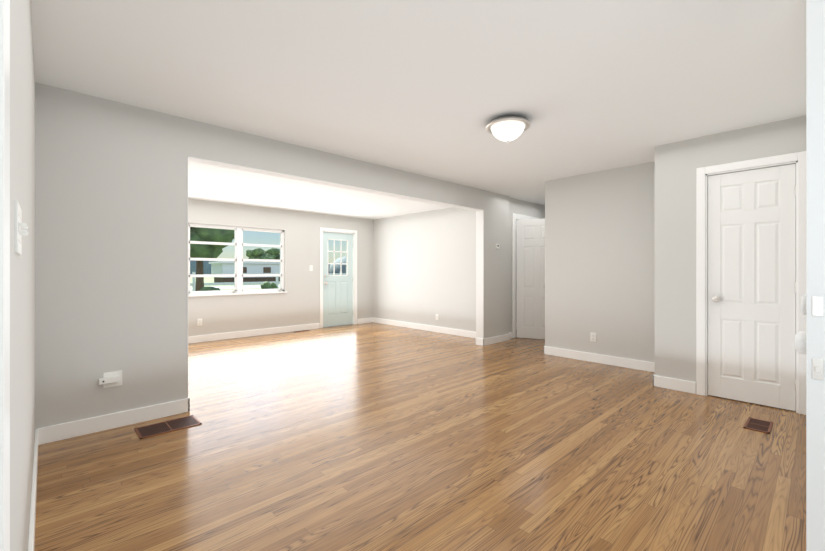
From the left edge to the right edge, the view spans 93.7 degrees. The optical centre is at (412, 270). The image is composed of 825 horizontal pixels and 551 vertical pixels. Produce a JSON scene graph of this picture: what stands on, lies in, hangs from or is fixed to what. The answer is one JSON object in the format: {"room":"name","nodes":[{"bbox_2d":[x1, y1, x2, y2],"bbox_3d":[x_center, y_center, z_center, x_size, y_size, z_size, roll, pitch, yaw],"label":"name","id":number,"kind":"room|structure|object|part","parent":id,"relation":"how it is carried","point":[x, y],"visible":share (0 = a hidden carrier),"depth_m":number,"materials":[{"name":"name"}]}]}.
{"room":"empty living room","nodes":[
{"label":"empty living room","id":0,"kind":"room"},
{"bbox_2d":[10,0,34,550],"bbox_3d":[-1.023,-0.050,0.904,0.140,2.500,5.000,0,0,-43],"label":"wall","id":1,"kind":"structure","parent":0,"point":[22,266],"depth_m":1.17,"materials":[{"name":"grey paint"}]},
{"bbox_2d":[0,0,9,550],"bbox_3d":[-0.167,0.090,0.117,0.018,2.220,1.000,0,0,-43],"label":"door frame","id":2,"kind":"structure","parent":1,"relation":"attached to","point":[4,275],"depth_m":0.43,"materials":[{"name":"white wood"}]},
{"bbox_2d":[14,200,27,254],"bbox_3d":[-0.945,-0.100,0.936,0.019,0.117,0.200,0,0,-43],"label":"light switch","id":3,"kind":"object","parent":1,"relation":"attached to","point":[19,226],"visible":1,"depth_m":0.89,"materials":[{"name":"white plastic"}]},
{"bbox_2d":[28,427,43,550],"bbox_3d":[-1.552,1.143,1.574,0.016,0.115,3.020,0,0,-44],"label":"baseboard","id":4,"kind":"structure","parent":1,"relation":"attached to","point":[39,432],"depth_m":1.93,"materials":[{"name":"white wood"}]},
{"bbox_2d":[35,82,186,428],"bbox_3d":[-2.308,-0.050,3.035,0.930,2.500,0.140,0,0,-43],"label":"wall","id":5,"kind":"structure","parent":0,"point":[110,235],"depth_m":2.93,"materials":[{"name":"grey paint"}]},
{"bbox_2d":[99,370,121,387],"bbox_3d":[-2.284,0.825,2.932,0.142,0.115,0.042,0,0,-43],"label":"outlet plate","id":6,"kind":"object","parent":5,"relation":"attached to","point":[111,379],"visible":1,"depth_m":2.94,"materials":[{"name":"white plastic"}]},
{"bbox_2d":[44,397,189,443],"bbox_3d":[-2.237,1.143,2.994,0.916,0.115,0.016,0,0,-44],"label":"baseboard","id":7,"kind":"structure","parent":5,"relation":"attached to","point":[57,432],"depth_m":2.95,"materials":[{"name":"white wood"}]},
{"bbox_2d":[187,119,482,209],"bbox_3d":[-0.440,-1.140,4.807,4.220,0.320,0.140,0,0,-43],"label":"header","id":8,"kind":"object","parent":5,"relation":"attached to","point":[206,141],"visible":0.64,"depth_m":4.13,"materials":[{"name":"grey paint"}]},
{"bbox_2d":[187,156,483,397],"bbox_3d":[-0.440,0.052,4.807,4.220,2.065,0.148,0,0,-43],"label":"trim","id":9,"kind":"structure","parent":5,"relation":"attached to","point":[479,273],"depth_m":5.27,"materials":[{"name":"white wood"}]},
{"bbox_2d":[188,199,372,336],"bbox_3d":[-2.882,-0.050,7.301,5.550,2.500,0.160,0,0,-43],"label":"wall","id":10,"kind":"structure","parent":0,"point":[298,303],"depth_m":7.58,"materials":[{"name":"grey paint"}]},
{"bbox_2d":[197,318,201,325],"bbox_3d":[-3.582,0.860,6.520,0.072,0.117,0.010,0,0,-43],"label":"outlet","id":11,"kind":"object","parent":10,"relation":"attached to","point":[199,322],"visible":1,"depth_m":6.51,"materials":[{"name":"white plastic"}]},
{"bbox_2d":[188,223,286,296],"bbox_3d":[-3.134,-0.188,7.007,1.760,1.224,0.150,0,0,-43],"label":"window","id":12,"kind":"structure","parent":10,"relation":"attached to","point":[238,244],"depth_m":7.00,"materials":[{"name":"white metal"}]},
{"bbox_2d":[188,323,319,343],"bbox_3d":[-3.337,1.143,6.748,3.850,0.115,0.016,0,0,-44],"label":"baseboard","id":13,"kind":"structure","parent":10,"relation":"attached to","point":[230,335],"depth_m":7.08,"materials":[{"name":"white wood"}]},
{"bbox_2d":[323,232,352,326],"bbox_3d":[-1.635,0.180,8.457,0.780,2.015,0.204,0,0,-43],"label":"door","id":14,"kind":"structure","parent":10,"relation":"in","point":[337,300],"depth_m":8.45,"materials":[{"name":"white wood"}]},
{"bbox_2d":[320,227,356,327],"bbox_3d":[-1.647,0.145,8.461,0.940,2.110,0.178,0,0,-43],"label":"door frame","id":15,"kind":"structure","parent":10,"relation":"attached to","point":[321,266],"depth_m":8.56,"materials":[{"name":"white wood"}]},
{"bbox_2d":[357,318,371,323],"bbox_3d":[-1.092,1.143,8.879,0.420,0.115,0.016,0,0,-44],"label":"baseboard","id":16,"kind":"structure","parent":10,"relation":"attached to","point":[365,320],"depth_m":8.86,"materials":[{"name":"white wood"}]},
{"bbox_2d":[188,161,451,219],"bbox_3d":[-1.733,-1.310,6.090,5.550,0.220,3.500,0,0,-43],"label":"ceiling","id":17,"kind":"structure","parent":0,"point":[206,182],"depth_m":6.15,"materials":[{"name":"white paint"}]},
{"bbox_2d":[31,0,805,205],"bbox_3d":[1.693,-1.360,3.482,7.630,0.120,5.000,0,0,-43],"label":"ceiling","id":18,"kind":"structure","parent":0,"point":[431,88],"depth_m":2.52,"materials":[{"name":"white paint"}]},
{"bbox_2d":[485,116,530,143],"bbox_3d":[0.823,-1.200,3.345,0.380,0.199,0.380,0,0,-43],"label":"flush-mount ceiling light","id":19,"kind":"object","parent":18,"relation":"attached to","point":[507,129],"visible":1,"depth_m":3.25,"materials":[{"name":"white glass"}]},
{"bbox_2d":[34,322,805,550],"bbox_3d":[0.474,1.250,4.585,8.200,0.100,8.600,0,0,-43],"label":"floor","id":20,"kind":"structure","parent":0,"point":[372,436],"depth_m":2.44,"materials":[{"name":"brown wood"}]},
{"bbox_2d":[134,415,201,438],"bbox_3d":[-1.881,1.196,2.985,0.400,0.006,0.250,0,0,-43],"label":"floor vent","id":21,"kind":"object","parent":20,"relation":"in","point":[151,430],"visible":1,"depth_m":2.97,"materials":[{"name":"brown metal"}]},
{"bbox_2d":[743,417,772,433],"bbox_3d":[2.689,1.196,3.007,0.300,0.006,0.150,0,0,-43],"label":"floor vent","id":22,"kind":"object","parent":20,"relation":"in","point":[759,425],"visible":1,"depth_m":2.99,"materials":[{"name":"brown metal"}]},
{"bbox_2d":[373,207,475,331],"bbox_3d":[0.284,-0.050,7.894,0.140,2.500,3.340,0,0,-43],"label":"wall","id":23,"kind":"structure","parent":0,"point":[424,268],"depth_m":7.77,"materials":[{"name":"grey paint"}]},
{"bbox_2d":[372,317,475,336],"bbox_3d":[0.228,1.143,7.840,0.016,0.115,3.340,0,0,-44],"label":"baseboard","id":24,"kind":"structure","parent":23,"relation":"attached to","point":[464,333],"depth_m":7.74,"materials":[{"name":"white wood"}]},
{"bbox_2d":[483,190,508,337],"bbox_3d":[1.359,-0.050,6.514,0.740,2.500,0.140,0,0,-43],"label":"wall","id":25,"kind":"structure","parent":0,"point":[496,266],"depth_m":6.46,"materials":[{"name":"grey paint"}]},
{"bbox_2d":[472,337,479,344],"bbox_3d":[1.187,1.143,6.459,0.446,0.115,0.016,0,0,-44],"label":"baseboard","id":26,"kind":"structure","parent":25,"relation":"attached to","point":[477,340],"depth_m":6.28,"materials":[{"name":"white wood"}]},
{"bbox_2d":[480,333,511,345],"bbox_3d":[1.409,1.143,6.462,0.772,0.115,0.026,0,0,-44],"label":"baseboard","id":27,"kind":"structure","parent":25,"relation":"attached to","point":[501,338],"depth_m":6.41,"materials":[{"name":"white wood"}]},
{"bbox_2d":[509,197,544,331],"bbox_3d":[2.115,-0.050,7.315,1.460,2.500,0.140,0,0,-43],"label":"wall","id":28,"kind":"structure","parent":0,"point":[520,207],"depth_m":6.95,"materials":[{"name":"grey paint"}]},
{"bbox_2d":[512,213,539,337],"bbox_3d":[2.126,0.085,7.217,0.960,2.230,0.018,0,0,-43],"label":"door frame","id":29,"kind":"structure","parent":28,"relation":"attached to","point":[518,217],"depth_m":6.92,"materials":[{"name":"white wood"}]},
{"bbox_2d":[516,219,544,338],"bbox_3d":[2.199,0.140,6.807,0.740,2.105,0.195,0,0,25],"label":"hall door","id":30,"kind":"structure","parent":28,"relation":"in","point":[530,278],"depth_m":6.84,"materials":[{"name":"white wood"}]},
{"bbox_2d":[545,161,654,362],"bbox_3d":[2.547,-0.050,5.030,0.140,2.500,1.690,0,0,-43],"label":"wall","id":31,"kind":"structure","parent":0,"point":[600,254],"depth_m":5.02,"materials":[{"name":"grey paint"}]},
{"bbox_2d":[590,332,595,341],"bbox_3d":[2.380,0.870,5.098,0.010,0.117,0.072,0,0,-43],"label":"outlet","id":32,"kind":"object","parent":31,"relation":"attached to","point":[592,336],"visible":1,"depth_m":5.10,"materials":[{"name":"white plastic"}]},
{"bbox_2d":[544,346,654,371],"bbox_3d":[2.443,1.143,5.027,0.016,0.115,1.550,0,0,-44],"label":"baseboard","id":33,"kind":"structure","parent":31,"relation":"attached to","point":[591,357],"depth_m":5.01,"materials":[{"name":"white wood"}]},
{"bbox_2d":[655,115,805,395],"bbox_3d":[3.207,-0.050,3.877,0.770,2.500,1.170,0,0,-43],"label":"wall","id":34,"kind":"structure","parent":0,"point":[678,163],"depth_m":3.85,"materials":[{"name":"grey paint"}]},
{"bbox_2d":[652,374,695,393],"bbox_3d":[2.645,1.143,3.898,0.016,0.115,0.345,0,0,-44],"label":"baseboard","id":35,"kind":"structure","parent":34,"relation":"attached to","point":[657,381],"depth_m":3.89,"materials":[{"name":"white wood"}]},
{"bbox_2d":[696,151,805,414],"bbox_3d":[3.066,0.100,3.523,0.202,2.200,0.770,0,0,-43],"label":"closet door","id":36,"kind":"structure","parent":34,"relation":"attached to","point":[759,167],"depth_m":3.49,"materials":[{"name":"white wood"}]},
{"bbox_3d":[3.037,0.140,3.489,0.115,2.105,0.610,0,0,-43],"label":"closet door","id":37,"kind":"part","parent":36,"relation":"part of","materials":[{"name":"white wood"}]},
{"bbox_3d":[2.967,-0.050,2.140,2.250,2.500,1.020,0,0,-44],"label":"wall","id":38,"kind":"structure","parent":0,"visible":0},
{"bbox_2d":[794,0,824,550],"bbox_3d":[1.474,0.140,1.369,0.940,2.100,0.151,0,0,-43],"label":"entry door","id":39,"kind":"structure","parent":38,"relation":"in","point":[809,342],"depth_m":1.07,"materials":[{"name":"white wood"}]},
{"label":"outside","id":40,"kind":"structure","parent":0,"visible":0},
{"bbox_2d":[190,277,279,290],"bbox_3d":[-34.048,1.410,50.406,140.000,0.180,200.000,0,0,-43],"label":"ground","id":41,"kind":"structure","parent":40,"point":[211,280],"depth_m":32.96,"materials":[{"name":"white"}]},
{"bbox_2d":[200,287,219,290],"bbox_3d":[-5.998,0.988,11.507,0.781,1.064,0.810,0,0,-43],"label":"shrub","id":42,"kind":"object","parent":41,"relation":"on","point":[210,288],"depth_m":11.37,"materials":[{"name":"green plant"}]},
{"bbox_2d":[190,227,233,290],"bbox_3d":[-8.378,-1.052,14.236,3.514,5.143,3.401,0,0,-43],"label":"tree","id":43,"kind":"object","parent":41,"relation":"on","point":[198,249],"depth_m":13.67,"materials":[{"name":"green plant"}]},
{"bbox_2d":[209,261,279,282],"bbox_3d":[-16.589,0.185,41.814,8.900,2.270,3.900,0,0,-43],"label":"outbuilding","id":44,"kind":"structure","parent":41,"relation":"on","point":[250,266],"depth_m":39.60,"materials":[{"name":"grey"}]},
{"bbox_2d":[246,248,274,261],"bbox_3d":[-19.032,-0.653,48.264,3.367,4.346,3.951,0,0,-43],"label":"tree","id":45,"kind":"object","parent":41,"relation":"on","point":[257,254],"depth_m":47.11,"materials":[{"name":"green plant"}]},
{"bbox_2d":[190,272,345,290],"bbox_3d":[-4.211,0.685,29.090,94.060,1.270,0.120,0,0,-43],"label":"fence","id":46,"kind":"object","parent":41,"relation":"on","point":[193,284],"depth_m":22.81,"materials":[{"name":"grey"}]},
{"bbox_2d":[190,256,345,273],"bbox_3d":[-65.425,1.700,143.289,343.246,17.401,34.966,0,0,-43],"label":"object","id":47,"kind":"structure","parent":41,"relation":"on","point":[208,267],"depth_m":129.61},
{"bbox_2d":[260,281,278,288],"bbox_3d":[-5.169,0.949,14.321,0.897,1.142,0.811,0,0,-43],"label":"shrub","id":48,"kind":"object","parent":41,"relation":"on","point":[269,284],"depth_m":14.06,"materials":[{"name":"green plant"}]},
{"bbox_2d":[264,248,279,259],"bbox_3d":[-26.156,-1.410,71.516,5.842,5.860,5.750,0,0,-43],"label":"tree","id":49,"kind":"object","parent":41,"relation":"on","point":[270,253],"depth_m":70.69,"materials":[{"name":"green plant"}]}
]}

